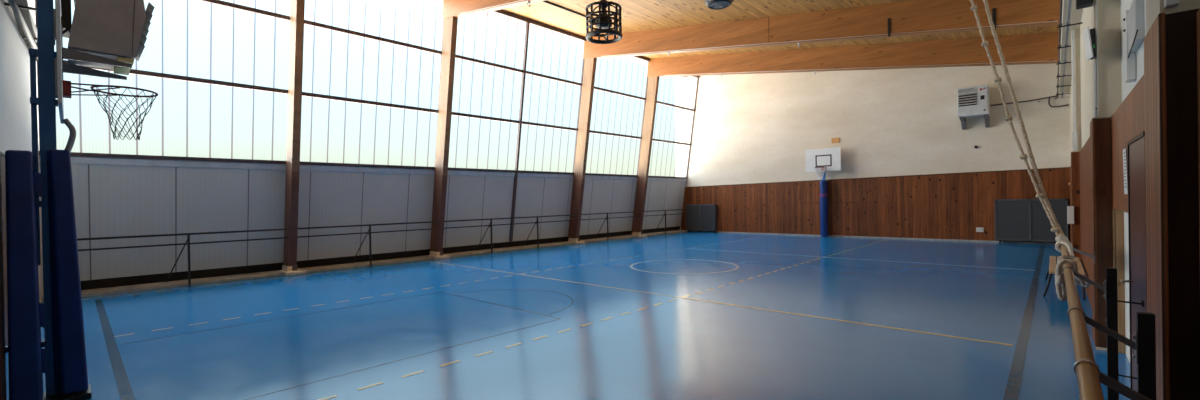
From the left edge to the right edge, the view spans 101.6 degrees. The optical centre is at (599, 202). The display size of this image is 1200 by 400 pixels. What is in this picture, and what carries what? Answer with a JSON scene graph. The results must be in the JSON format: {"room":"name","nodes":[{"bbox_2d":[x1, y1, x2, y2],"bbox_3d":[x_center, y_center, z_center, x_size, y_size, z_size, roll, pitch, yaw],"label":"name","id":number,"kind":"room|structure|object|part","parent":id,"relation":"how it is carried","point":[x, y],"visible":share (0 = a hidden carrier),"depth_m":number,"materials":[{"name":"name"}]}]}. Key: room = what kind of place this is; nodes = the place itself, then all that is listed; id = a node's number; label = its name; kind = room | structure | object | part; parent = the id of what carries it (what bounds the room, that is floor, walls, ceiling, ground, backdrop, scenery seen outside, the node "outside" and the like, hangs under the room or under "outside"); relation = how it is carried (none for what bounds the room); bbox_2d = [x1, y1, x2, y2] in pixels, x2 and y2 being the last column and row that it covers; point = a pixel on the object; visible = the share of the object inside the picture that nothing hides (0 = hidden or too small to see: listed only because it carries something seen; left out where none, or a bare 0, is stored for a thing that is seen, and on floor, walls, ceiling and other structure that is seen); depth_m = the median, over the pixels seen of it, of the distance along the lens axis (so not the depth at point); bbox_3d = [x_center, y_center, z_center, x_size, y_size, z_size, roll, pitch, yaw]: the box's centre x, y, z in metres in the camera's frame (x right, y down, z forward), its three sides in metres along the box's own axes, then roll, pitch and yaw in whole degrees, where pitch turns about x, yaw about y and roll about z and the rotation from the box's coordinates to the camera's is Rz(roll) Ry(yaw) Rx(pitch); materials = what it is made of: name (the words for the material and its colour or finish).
{"room":"school gymnasium","nodes":[
{"label":"school gymnasium","id":0,"kind":"room"},
{"bbox_2d":[0,0,42,345],"bbox_3d":[-5.836,-2.316,4.255,0.295,8.500,15.723,-1,0,-45],"label":"wall","id":1,"kind":"structure","parent":0,"point":[15,92],"depth_m":7.07,"materials":[{"name":"white paint"}]},
{"bbox_2d":[0,152,6,399],"bbox_3d":[-5.146,0.688,4.000,0.500,2.270,0.322,-1,0,43],"label":"trim","id":2,"kind":"structure","parent":1,"relation":"attached to","point":[3,395],"depth_m":4.17,"materials":[{"name":"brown wood"}]},
{"bbox_2d":[4,0,54,60],"bbox_3d":[-8.579,-2.717,7.405,5.406,0.240,0.440,-1,0,44],"label":"pipe","id":3,"kind":"object","parent":1,"relation":"attached to","point":[26,26],"visible":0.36,"depth_m":7.22,"materials":[{"name":"grey metal"}]},
{"bbox_2d":[434,0,689,77],"bbox_3d":[-2.947,-6.633,17.446,0.896,0.300,23.000,-1,0,43],"label":"trim","id":4,"kind":"structure","parent":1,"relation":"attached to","point":[487,14],"depth_m":18.61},
{"bbox_2d":[491,9,699,77],"bbox_3d":[-2.615,-6.408,17.109,0.156,0.200,22.750,-1,0,43],"label":"trim","id":5,"kind":"structure","parent":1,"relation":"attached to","point":[501,12],"depth_m":17.78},
{"bbox_2d":[39,155,686,280],"bbox_3d":[-3.312,0.167,17.930,0.638,2.550,23.000,-1,0,43],"label":"wall","id":6,"kind":"structure","parent":0,"point":[114,197],"depth_m":12.96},
{"bbox_2d":[35,0,289,150],"bbox_3d":[-9.120,-3.599,10.687,0.872,5.140,4.200,-1,0,43],"label":"window","id":7,"kind":"structure","parent":6,"relation":"in","point":[216,2],"depth_m":11.10,"materials":[{"name":"metal"}]},
{"bbox_2d":[38,151,686,178],"bbox_3d":[-3.137,-1.135,17.706,0.143,0.070,22.750,-1,0,43],"label":"trim","id":8,"kind":"structure","parent":6,"relation":"attached to","point":[71,153],"depth_m":12.71,"materials":[{"name":"black metal"}]},
{"bbox_2d":[42,230,687,301],"bbox_3d":[-3.334,1.685,17.875,0.780,0.075,22.840,-1,0,43],"label":"baseboard","id":9,"kind":"structure","parent":6,"relation":"attached to","point":[170,284],"depth_m":12.97,"materials":[{"name":"concrete"}]},
{"bbox_2d":[302,19,443,166],"bbox_3d":[-6.311,-3.664,13.720,0.872,5.140,4.070,-1,0,43],"label":"window","id":10,"kind":"structure","parent":6,"relation":"in","point":[306,22],"depth_m":13.66,"materials":[{"name":"brown metal"}]},
{"bbox_2d":[80,226,679,289],"bbox_3d":[-3.496,1.575,18.131,0.280,0.300,23.000,-1,0,43],"label":"trim","id":11,"kind":"structure","parent":6,"relation":"attached to","point":[175,276],"depth_m":13.29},
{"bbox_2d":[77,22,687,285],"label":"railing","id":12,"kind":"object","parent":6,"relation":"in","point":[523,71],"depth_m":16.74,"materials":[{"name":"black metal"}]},
{"bbox_3d":[-9.140,1.276,10.893,0.040,1.170,0.040,-1,0,43],"label":"post","id":13,"kind":"part","parent":12,"relation":"part of","materials":[{"name":"black metal"}]},
{"bbox_3d":[-6.463,1.214,13.783,0.040,1.170,0.040,-1,0,43],"label":"post","id":14,"kind":"part","parent":12,"relation":"part of","materials":[{"name":"black metal"}]},
{"bbox_3d":[-2.977,0.762,17.700,0.034,0.066,22.500,-1,0,43],"label":"rail","id":15,"kind":"part","parent":12,"relation":"part of","materials":[{"name":"black metal"}]},
{"bbox_3d":[-3.041,1.112,17.767,0.434,1.212,22.500,-1,0,43],"label":"wall rail","id":16,"kind":"part","parent":12,"relation":"part of","materials":[{"name":"black metal"}]},
{"bbox_3d":[-2.907,0.541,17.631,0.042,0.074,22.500,-1,0,43],"label":"rail","id":17,"kind":"part","parent":12,"relation":"part of","materials":[{"name":"black metal"}]},
{"bbox_3d":[-3.712,1.150,16.754,0.040,1.170,0.040,-1,0,43],"label":"post","id":18,"kind":"part","parent":12,"relation":"part of","materials":[{"name":"black metal"}]},
{"bbox_3d":[-2.319,1.118,18.258,0.040,1.170,0.040,-1,0,43],"label":"post","id":19,"kind":"part","parent":12,"relation":"part of","materials":[{"name":"black metal"}]},
{"bbox_3d":[0.331,1.056,21.119,0.040,1.170,0.040,-1,0,43],"label":"post","id":20,"kind":"part","parent":12,"relation":"part of","materials":[{"name":"black metal"}]},
{"bbox_2d":[590,77,647,174],"bbox_3d":[0.613,-3.825,21.195,0.872,5.140,4.150,-1,0,43],"label":"window","id":21,"kind":"structure","parent":6,"relation":"in","point":[595,88],"depth_m":21.88,"materials":[{"name":"brown metal"}]},
{"bbox_2d":[652,78,698,176],"bbox_3d":[3.449,-3.891,24.258,0.872,5.140,4.200,-1,0,43],"label":"window","id":22,"kind":"structure","parent":6,"relation":"in","point":[658,102],"depth_m":25.46,"materials":[{"name":"metal"}]},
{"bbox_2d":[6,232,1129,399],"bbox_3d":[1.975,1.751,12.590,15.750,0.204,23.700,-1,0,43],"label":"floor","id":23,"kind":"structure","parent":0,"point":[683,315],"depth_m":6.80,"materials":[{"name":"blue plastic"}]},
{"bbox_2d":[5,0,157,399],"bbox_3d":[-5.007,-0.282,4.598,1.074,4.200,1.064,-1,0,-1],"label":"goal","id":24,"kind":"object","parent":23,"relation":"on","point":[63,361],"visible":1,"depth_m":4.45,"materials":[{"name":"blue metal"}]},
{"bbox_3d":[-5.279,1.299,4.304,0.060,0.050,0.539,-1,0,43],"label":"wall arm","id":25,"kind":"part","parent":24,"relation":"part of","materials":[{"name":"blue metal"}]},
{"bbox_3d":[-5.093,-0.281,4.527,0.140,4.200,0.100,-1,0,43],"label":"post","id":26,"kind":"part","parent":24,"relation":"part of","materials":[{"name":"blue metal"}]},
{"bbox_3d":[-5.007,1.791,4.465,0.350,0.055,0.510,-1,0,43],"label":"plate","id":27,"kind":"part","parent":24,"relation":"part of","materials":[{"name":"black metal"}]},
{"bbox_2d":[279,0,305,275],"bbox_3d":[-7.610,-1.854,12.216,1.671,7.361,0.440,-1,0,43],"label":"column","id":28,"kind":"structure","parent":23,"relation":"on","point":[297,7],"depth_m":12.11,"materials":[{"name":"wood"}]},
{"bbox_3d":[-7.813,1.660,12.452,0.060,0.140,0.200,-1,0,43],"label":"shoe plate","id":29,"kind":"part","parent":28,"relation":"part of","materials":[{"name":"grey metal"}]},
{"bbox_2d":[428,17,457,259],"bbox_3d":[-4.845,-1.918,15.201,1.671,7.361,0.440,-1,0,43],"label":"column","id":30,"kind":"structure","parent":23,"relation":"on","point":[450,23],"depth_m":15.08,"materials":[{"name":"wood"}]},
{"bbox_2d":[443,0,544,18],"bbox_3d":[0.324,-5.005,10.311,13.760,2.946,0.214,-1,0,43],"label":"timber beam","id":31,"kind":"structure","parent":30,"relation":"on","point":[451,8],"depth_m":13.76,"materials":[{"name":"brown wood"}]},
{"bbox_2d":[970,0,1059,235],"bbox_3d":[4.900,-1.685,6.029,0.211,4.253,1.193,-1,0,-30],"label":"rope","id":32,"kind":"object","parent":31,"relation":"hanging from","point":[974,7],"visible":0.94,"depth_m":5.96,"materials":[{"name":"fabric"}]},
{"bbox_2d":[983,0,1064,235],"bbox_3d":[4.999,-1.673,5.931,0.196,4.202,1.001,-1,0,-28],"label":"rope","id":33,"kind":"object","parent":31,"relation":"hanging from","point":[985,2],"visible":0.92,"depth_m":5.90,"materials":[{"name":"fabric"}]},
{"bbox_2d":[567,58,596,243],"bbox_3d":[-0.714,-2.014,19.662,1.671,7.361,0.440,-1,0,43],"label":"column","id":34,"kind":"structure","parent":23,"relation":"on","point":[589,71],"depth_m":19.55,"materials":[{"name":"wood"}]},
{"bbox_2d":[583,0,1059,58],"bbox_3d":[4.453,-5.101,14.769,13.760,2.946,0.220,-1,0,43],"label":"timber beam","id":35,"kind":"structure","parent":34,"relation":"on","point":[915,17],"depth_m":12.92,"materials":[{"name":"brown wood"}]},
{"bbox_2d":[631,76,659,236],"bbox_3d":[2.106,-2.080,22.706,1.671,7.361,0.440,-1,0,43],"label":"column","id":36,"kind":"structure","parent":23,"relation":"on","point":[653,81],"depth_m":22.59,"materials":[{"name":"wood"}]},
{"bbox_2d":[647,32,1058,76],"bbox_3d":[7.275,-5.167,17.815,13.760,2.946,0.214,-1,0,43],"label":"timber beam","id":37,"kind":"structure","parent":36,"relation":"on","point":[1041,48],"depth_m":16.10,"materials":[{"name":"brown wood"}]},
{"bbox_2d":[685,204,717,232],"bbox_3d":[5.248,0.812,25.311,1.780,1.440,0.240,-1,0,43],"label":"radiator cover","id":38,"kind":"object","parent":23,"relation":"on","point":[703,217],"visible":1,"depth_m":25.19,"materials":[{"name":"black metal"}]},
{"bbox_2d":[686,206,699,228],"bbox_3d":[4.853,0.768,25.544,0.785,1.220,0.017,-1,0,43],"label":"grille","id":39,"kind":"object","parent":38,"relation":"attached to","point":[693,212],"depth_m":25.53,"materials":[{"name":"grey metal"}]},
{"bbox_2d":[700,206,713,229],"bbox_3d":[5.473,0.760,24.970,0.785,1.220,0.017,-1,0,43],"label":"grille","id":40,"kind":"object","parent":38,"relation":"attached to","point":[706,212],"depth_m":24.97,"materials":[{"name":"grey metal"}]},
{"bbox_2d":[806,147,840,236],"bbox_3d":[9.575,-0.425,21.027,1.023,3.800,1.085,-1,0,-5],"label":"goal","id":41,"kind":"object","parent":23,"relation":"on","point":[824,159],"visible":1,"depth_m":20.98,"materials":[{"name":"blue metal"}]},
{"bbox_2d":[995,199,1069,242],"bbox_3d":[14.632,0.641,16.615,1.910,1.530,0.240,-1,0,43],"label":"mat","id":42,"kind":"object","parent":23,"relation":"on","point":[1015,219],"visible":0.82,"depth_m":16.60,"materials":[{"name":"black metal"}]},
{"bbox_2d":[996,201,1028,238],"bbox_3d":[14.214,0.597,16.870,0.850,1.310,0.017,-1,0,43],"label":"grille","id":43,"kind":"object","parent":42,"relation":"attached to","point":[1012,217],"depth_m":16.87,"materials":[{"name":"grey metal"}]},
{"bbox_2d":[1031,200,1065,239],"bbox_3d":[14.881,0.588,16.252,0.850,1.310,0.017,-1,0,43],"label":"grille","id":44,"kind":"object","parent":42,"relation":"attached to","point":[1041,226],"depth_m":16.31,"materials":[{"name":"grey metal"}]},
{"bbox_2d":[1043,256,1085,299],"bbox_3d":[8.363,1.332,8.845,0.512,0.460,2.700,-1,0,43],"label":"bench","id":45,"kind":"object","parent":23,"relation":"on","point":[1052,262],"visible":0.41,"depth_m":8.30,"materials":[{"name":"brown wood"}]},
{"bbox_3d":[7.538,1.364,8.234,0.186,0.431,0.032,-1,0,-7],"label":"leg","id":46,"kind":"part","parent":45,"relation":"part of","materials":[{"name":"black metal"}]},
{"bbox_3d":[7.846,1.360,7.948,0.032,0.429,0.152,-1,0,33],"label":"leg","id":47,"kind":"part","parent":45,"relation":"part of","materials":[{"name":"black metal"}]},
{"bbox_2d":[1105,268,1143,399],"bbox_3d":[3.758,1.070,3.522,0.205,1.190,0.120,-1,0,43],"label":"steel post","id":48,"kind":"object","parent":23,"relation":"on","point":[1111,319],"visible":0.87,"depth_m":3.54,"materials":[{"name":"black metal"}]},
{"bbox_3d":[3.790,1.245,3.496,0.125,0.040,0.060,-1,0,43],"label":"tie rod","id":49,"kind":"part","parent":48,"relation":"part of","materials":[{"name":"black metal"}]},
{"bbox_3d":[3.781,0.710,3.493,0.125,0.040,0.060,-1,0,43],"label":"tie rod","id":50,"kind":"part","parent":48,"relation":"part of","materials":[{"name":"black metal"}]},
{"bbox_2d":[1136,312,1155,399],"bbox_3d":[2.500,1.099,2.234,0.110,1.190,0.120,-1,0,43],"label":"steel post","id":51,"kind":"object","parent":23,"relation":"on","point":[1145,322],"visible":0.79,"depth_m":2.22,"materials":[{"name":"black metal"}]},
{"bbox_2d":[502,0,1058,58],"bbox_3d":[2.153,-5.526,12.337,15.300,2.557,24.000,-1,0,43],"label":"ceiling","id":52,"kind":"structure","parent":0,"point":[637,15],"depth_m":14.83,"materials":[{"name":"brown wood"}]},
{"bbox_2d":[55,0,154,79],"bbox_3d":[-7.022,-3.841,6.931,1.054,3.966,0.948,-1,0,43],"label":"heater","id":53,"kind":"object","parent":52,"relation":"hanging from","point":[104,34],"visible":0.83,"depth_m":6.62,"materials":[{"name":"black metal"}]},
{"bbox_3d":[-6.721,-1.936,6.524,0.050,0.150,0.700,-1,0,43],"label":"support arm","id":54,"kind":"part","parent":53,"relation":"part of","materials":[{"name":"grey paint"}]},
{"bbox_3d":[-7.404,-1.927,7.156,0.050,0.150,0.700,-1,0,43],"label":"support arm","id":55,"kind":"part","parent":53,"relation":"part of","materials":[{"name":"grey paint"}]},
{"bbox_3d":[-7.000,-2.653,6.941,1.050,1.310,0.755,-1,0,43],"label":"casing","id":56,"kind":"part","parent":53,"relation":"part of","materials":[{"name":"grey metal"}]},
{"bbox_2d":[543,1,595,19],"bbox_3d":[-0.884,-6.091,15.615,0.056,0.056,2.900,-1,0,43],"label":"conduit","id":57,"kind":"object","parent":52,"relation":"attached to","point":[543,1],"visible":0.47,"depth_m":15.38,"materials":[{"name":"black metal"}]},
{"bbox_2d":[585,0,622,43],"bbox_3d":[0.093,-4.995,12.798,0.973,1.431,0.973,-1,0,43],"label":"ceiling lamp","id":58,"kind":"object","parent":52,"relation":"hanging from","point":[603,22],"visible":1,"depth_m":12.59,"materials":[{"name":"black metal"}]},
{"bbox_3d":[0.096,-4.823,12.799,0.440,0.499,0.440,-1,0,43],"label":"motor","id":59,"kind":"part","parent":58,"relation":"part of","materials":[{"name":"black metal"}]},
{"bbox_2d":[704,0,733,9],"bbox_3d":[2.573,-4.745,10.601,0.610,0.953,0.610,-1,0,-25],"label":"ceiling lamp","id":60,"kind":"object","parent":52,"relation":"hanging from","point":[712,4],"visible":1,"depth_m":10.58,"materials":[{"name":"grey metal"}]},
{"bbox_2d":[674,63,1070,242],"bbox_3d":[9.968,-2.684,21.245,15.800,8.500,0.300,-1,0,43],"label":"wall","id":61,"kind":"structure","parent":0,"point":[910,169],"depth_m":20.07,"materials":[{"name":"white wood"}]},
{"bbox_2d":[831,138,838,142],"bbox_3d":[10.085,-2.664,20.981,0.310,0.220,0.030,-1,0,43],"label":"wall plate","id":62,"kind":"object","parent":61,"relation":"attached to","point":[834,140],"visible":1,"depth_m":20.97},
{"bbox_2d":[690,231,1055,244],"bbox_3d":[10.037,1.437,21.069,14.660,0.060,0.024,-1,0,43],"label":"baseboard","id":63,"kind":"structure","parent":61,"relation":"attached to","point":[690,231],"depth_m":19.47,"materials":[{"name":"wood"}]},
{"bbox_3d":[9.980,-0.985,21.101,14.820,0.215,0.050,-1,0,43],"label":"cap rail","id":64,"kind":"part","parent":61,"relation":"part of","materials":[{"name":"brown wood"}]},
{"bbox_2d":[957,84,989,129],"bbox_3d":[13.339,-3.386,17.478,0.880,1.420,0.725,-1,0,43],"label":"heater","id":65,"kind":"object","parent":61,"relation":"attached to","point":[974,101],"visible":1,"depth_m":17.25,"materials":[{"name":"white metal"}]},
{"bbox_3d":[13.011,-3.969,17.331,0.550,0.140,0.012,-1,0,43],"label":"panel","id":66,"kind":"part","parent":65,"relation":"part of","materials":[{"name":"metal"}]},
{"bbox_2d":[958,92,976,106],"bbox_3d":[13.012,-3.649,17.335,0.520,0.440,0.014,-1,0,43],"label":"grille","id":67,"kind":"object","parent":65,"relation":"attached to","point":[965,99],"depth_m":17.33,"materials":[{"name":"white plastic"}]},
{"bbox_3d":[13.327,-3.589,17.048,0.250,0.910,0.010,-1,0,43],"label":"control panel","id":68,"kind":"part","parent":65,"relation":"part of","materials":[{"name":"white metal"}]},
{"bbox_2d":[976,227,983,231],"bbox_3d":[13.702,0.969,17.656,0.201,0.147,0.039,-1,0,43],"label":"wall socket","id":69,"kind":"object","parent":61,"relation":"attached to","point":[978,229],"visible":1,"depth_m":17.65,"materials":[{"name":"white plastic"}]},
{"bbox_2d":[990,95,1068,106],"bbox_3d":[14.609,-3.348,16.713,2.023,0.399,0.122,-1,0,43],"label":"gas pipe","id":70,"kind":"object","parent":61,"relation":"attached to","point":[1056,95],"visible":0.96,"depth_m":16.44,"materials":[{"name":"black metal"}]},
{"bbox_2d":[1071,28,1081,151],"bbox_3d":[9.765,-2.725,9.947,0.260,3.500,0.450,-1,0,43],"label":"wall","id":71,"kind":"structure","parent":0,"point":[1077,31],"depth_m":9.82,"materials":[{"name":"beige paint"}]},
{"bbox_2d":[1072,29,1077,150],"bbox_3d":[9.522,-2.260,9.835,0.075,2.420,0.060,-1,0,43],"label":"pipe","id":72,"kind":"object","parent":71,"relation":"attached to","point":[1074,133],"visible":1,"depth_m":9.83,"materials":[{"name":"white plastic"}]},
{"bbox_2d":[1071,152,1080,261],"bbox_3d":[9.759,0.231,9.993,0.190,2.530,0.484,-1,0,43],"label":"trim","id":73,"kind":"structure","parent":71,"relation":"attached to","point":[1075,173],"depth_m":9.84,"materials":[{"name":"brown wood"}]},
{"bbox_2d":[1069,7,1112,308],"bbox_3d":[10.601,-1.543,10.630,0.365,6.300,14.550,-1,0,43],"label":"wall","id":74,"kind":"structure","parent":0,"point":[1084,154],"depth_m":8.24,"materials":[{"name":"white paint"}]},
{"bbox_2d":[1055,0,1082,98],"bbox_3d":[10.271,-3.343,10.781,0.378,0.070,14.680,-1,0,43],"label":"ladder","id":75,"kind":"object","parent":74,"relation":"attached to","point":[1068,25],"visible":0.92,"depth_m":10.34,"materials":[{"name":"metal"}]},
{"bbox_2d":[1067,206,1073,223],"bbox_3d":[9.493,0.251,9.875,0.100,0.360,0.060,-1,0,43],"label":"junction box","id":76,"kind":"object","parent":74,"relation":"attached to","point":[1070,209],"visible":1,"depth_m":9.86,"materials":[{"name":"white plastic"}]},
{"bbox_2d":[1059,0,1082,92],"bbox_3d":[10.149,-4.069,10.483,0.400,1.130,15.300,-1,0,43],"label":"trim","id":77,"kind":"structure","parent":74,"relation":"attached to","point":[1076,15],"depth_m":10.52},
{"bbox_2d":[1096,347,1106,350],"bbox_3d":[5.720,1.605,5.554,0.150,0.030,0.530,-1,0,43],"label":"baseboard","id":78,"kind":"structure","parent":74,"relation":"attached to","point":[1097,348],"depth_m":5.38,"materials":[{"name":"concrete"}]},
{"bbox_2d":[1091,0,1121,122],"bbox_3d":[5.695,-2.630,5.519,0.215,3.500,0.480,-1,0,43],"label":"wall","id":79,"kind":"structure","parent":0,"point":[1108,11],"depth_m":5.35,"materials":[{"name":"beige paint"}]},
{"bbox_2d":[1076,0,1093,9],"bbox_3d":[5.363,-2.298,5.406,0.155,0.250,0.188,-1,0,43],"label":"wall speaker","id":80,"kind":"object","parent":79,"relation":"attached to","point":[1080,4],"visible":1,"depth_m":5.38,"materials":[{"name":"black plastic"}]},
{"bbox_2d":[1083,27,1095,59],"bbox_3d":[5.363,-1.738,5.368,0.095,0.330,0.218,-1,0,43],"label":"emergency light","id":81,"kind":"object","parent":79,"relation":"attached to","point":[1088,34],"visible":1,"depth_m":5.34,"materials":[{"name":"white plastic"}]},
{"bbox_2d":[1093,0,1098,117],"bbox_3d":[5.455,-2.155,5.397,0.034,2.440,0.045,-1,0,43],"label":"cable trunking","id":82,"kind":"object","parent":79,"relation":"attached to","point":[1096,112],"visible":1,"depth_m":5.39,"materials":[{"name":"white plastic"}]},
{"bbox_2d":[1090,117,1112,347],"bbox_3d":[5.690,0.326,5.558,0.143,2.530,0.524,-1,0,43],"label":"trim","id":83,"kind":"structure","parent":79,"relation":"attached to","point":[1100,128],"depth_m":5.38,"materials":[{"name":"brown wood"}]},
{"bbox_2d":[1121,0,1145,362],"bbox_3d":[2.645,-1.357,1.918,0.200,6.300,9.050,-1,0,43],"label":"wall","id":84,"kind":"structure","parent":0,"point":[1125,4],"depth_m":5.05,"materials":[{"name":"white paint"}]},
{"bbox_2d":[1113,209,1124,353],"bbox_3d":[5.600,0.846,5.284,0.080,1.555,0.025,-1,0,43],"label":"trim","id":85,"kind":"structure","parent":84,"relation":"attached to","point":[1118,216],"depth_m":5.27,"materials":[{"name":"beige wood"}]},
{"bbox_2d":[1123,0,1144,82],"bbox_3d":[4.533,-2.222,4.170,0.073,2.260,0.852,-1,0,43],"label":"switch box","id":86,"kind":"object","parent":84,"relation":"attached to","point":[1134,22],"visible":0.99,"depth_m":4.21,"materials":[{"name":"white paint"}]},
{"bbox_3d":[4.779,-1.408,4.418,0.055,0.620,0.180,-1,0,43],"label":"arm","id":87,"kind":"part","parent":86,"relation":"part of","materials":[{"name":"white paint"}]},
{"bbox_2d":[1112,9,1199,248],"bbox_3d":[2.672,0.421,2.170,0.022,2.520,8.600,-1,0,43],"label":"wall","id":88,"kind":"structure","parent":0,"point":[1128,122],"depth_m":4.25,"materials":[{"name":"brown wood"}]},
{"bbox_2d":[1060,244,1150,399],"bbox_3d":[3.244,0.653,3.110,0.433,0.326,6.450,-1,0,43],"label":"wooden pole","id":89,"kind":"object","parent":88,"relation":"attached to","point":[1089,376],"visible":0.94,"depth_m":1.92,"materials":[{"name":"brown wood"}]},
{"bbox_2d":[1055,235,1090,300],"bbox_3d":[4.457,0.575,4.644,0.215,0.404,2.107,-1,0,43],"label":"rope lashing","id":90,"kind":"object","parent":89,"relation":"attached to","point":[1060,286],"visible":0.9,"depth_m":3.96,"materials":[{"name":"fabric"}]},
{"bbox_3d":[5.296,0.543,5.399,0.230,0.135,0.028,-1,0,43],"label":"bracket arm","id":91,"kind":"part","parent":89,"relation":"part of","materials":[{"name":"metal"}]},
{"bbox_3d":[3.628,0.582,3.632,0.189,0.131,0.028,-1,0,43],"label":"bracket arm","id":92,"kind":"part","parent":89,"relation":"part of","materials":[{"name":"metal"}]},
{"bbox_3d":[3.688,0.636,3.578,0.017,0.140,0.060,-1,0,43],"label":"fixing plate","id":93,"kind":"part","parent":89,"relation":"part of","materials":[{"name":"metal"}]},
{"bbox_3d":[2.405,0.611,2.311,0.189,0.131,0.028,-1,0,43],"label":"bracket arm","id":94,"kind":"part","parent":89,"relation":"part of","materials":[{"name":"grey paint"}]},
{"bbox_3d":[1.785,0.675,1.497,0.382,0.233,0.028,-1,0,43],"label":"bracket arm","id":95,"kind":"part","parent":89,"relation":"part of","materials":[{"name":"grey paint"}]},
{"bbox_3d":[2.465,0.665,2.257,0.017,0.140,0.060,-1,0,43],"label":"fixing plate","id":96,"kind":"part","parent":89,"relation":"part of","materials":[{"name":"metal"}]},
{"bbox_2d":[1123,148,1127,193],"bbox_3d":[4.642,-0.275,4.330,0.008,0.400,0.270,-1,0,43],"label":"paper notice","id":97,"kind":"object","parent":88,"relation":"attached to","point":[1124,150],"visible":1,"depth_m":4.32,"materials":[{"name":"white paper"}]},
{"bbox_2d":[1111,75,1143,118],"bbox_3d":[4.317,-0.892,3.922,0.080,0.030,3.750,-1,0,43],"label":"trim","id":98,"kind":"structure","parent":88,"relation":"attached to","point":[1142,77],"depth_m":4.06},
{"bbox_2d":[1120,131,1146,391],"bbox_3d":[4.015,0.585,3.669,0.109,2.150,0.980,-1,0,43],"label":"door","id":99,"kind":"structure","parent":88,"relation":"in","point":[1137,280],"depth_m":3.70,"materials":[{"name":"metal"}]},
{"bbox_3d":[4.217,0.635,3.919,0.064,0.018,0.120,-1,0,43],"label":"handle","id":100,"kind":"part","parent":99,"relation":"part of","materials":[{"name":"metal"}]},
{"bbox_3d":[4.355,0.577,3.994,0.052,2.150,0.040,-1,0,43],"label":"frame","id":101,"kind":"part","parent":99,"relation":"part of","materials":[{"name":"white paint"}]},
{"bbox_3d":[4.016,-0.475,3.645,0.052,0.030,0.980,-1,0,43],"label":"frame","id":102,"kind":"part","parent":99,"relation":"part of","materials":[{"name":"brown wood"}]},
{"bbox_2d":[1146,0,1199,33],"bbox_3d":[2.793,-2.562,2.368,0.190,3.500,0.450,-1,0,43],"label":"wall","id":103,"kind":"structure","parent":0,"point":[1153,7],"depth_m":2.27,"materials":[{"name":"white paint"}]},
{"bbox_2d":[1164,0,1178,7],"bbox_3d":[2.586,-2.053,2.228,0.040,2.310,0.048,-1,0,43],"label":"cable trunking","id":104,"kind":"object","parent":103,"relation":"attached to","point":[1167,3],"visible":1,"depth_m":2.22,"materials":[{"name":"white plastic"}]},
{"bbox_2d":[1144,8,1199,399],"bbox_3d":[2.802,0.393,2.386,0.140,2.530,0.504,-1,0,43],"label":"door frame","id":105,"kind":"structure","parent":103,"relation":"attached to","point":[1170,44],"depth_m":2.22,"materials":[{"name":"black wood"}]}
]}

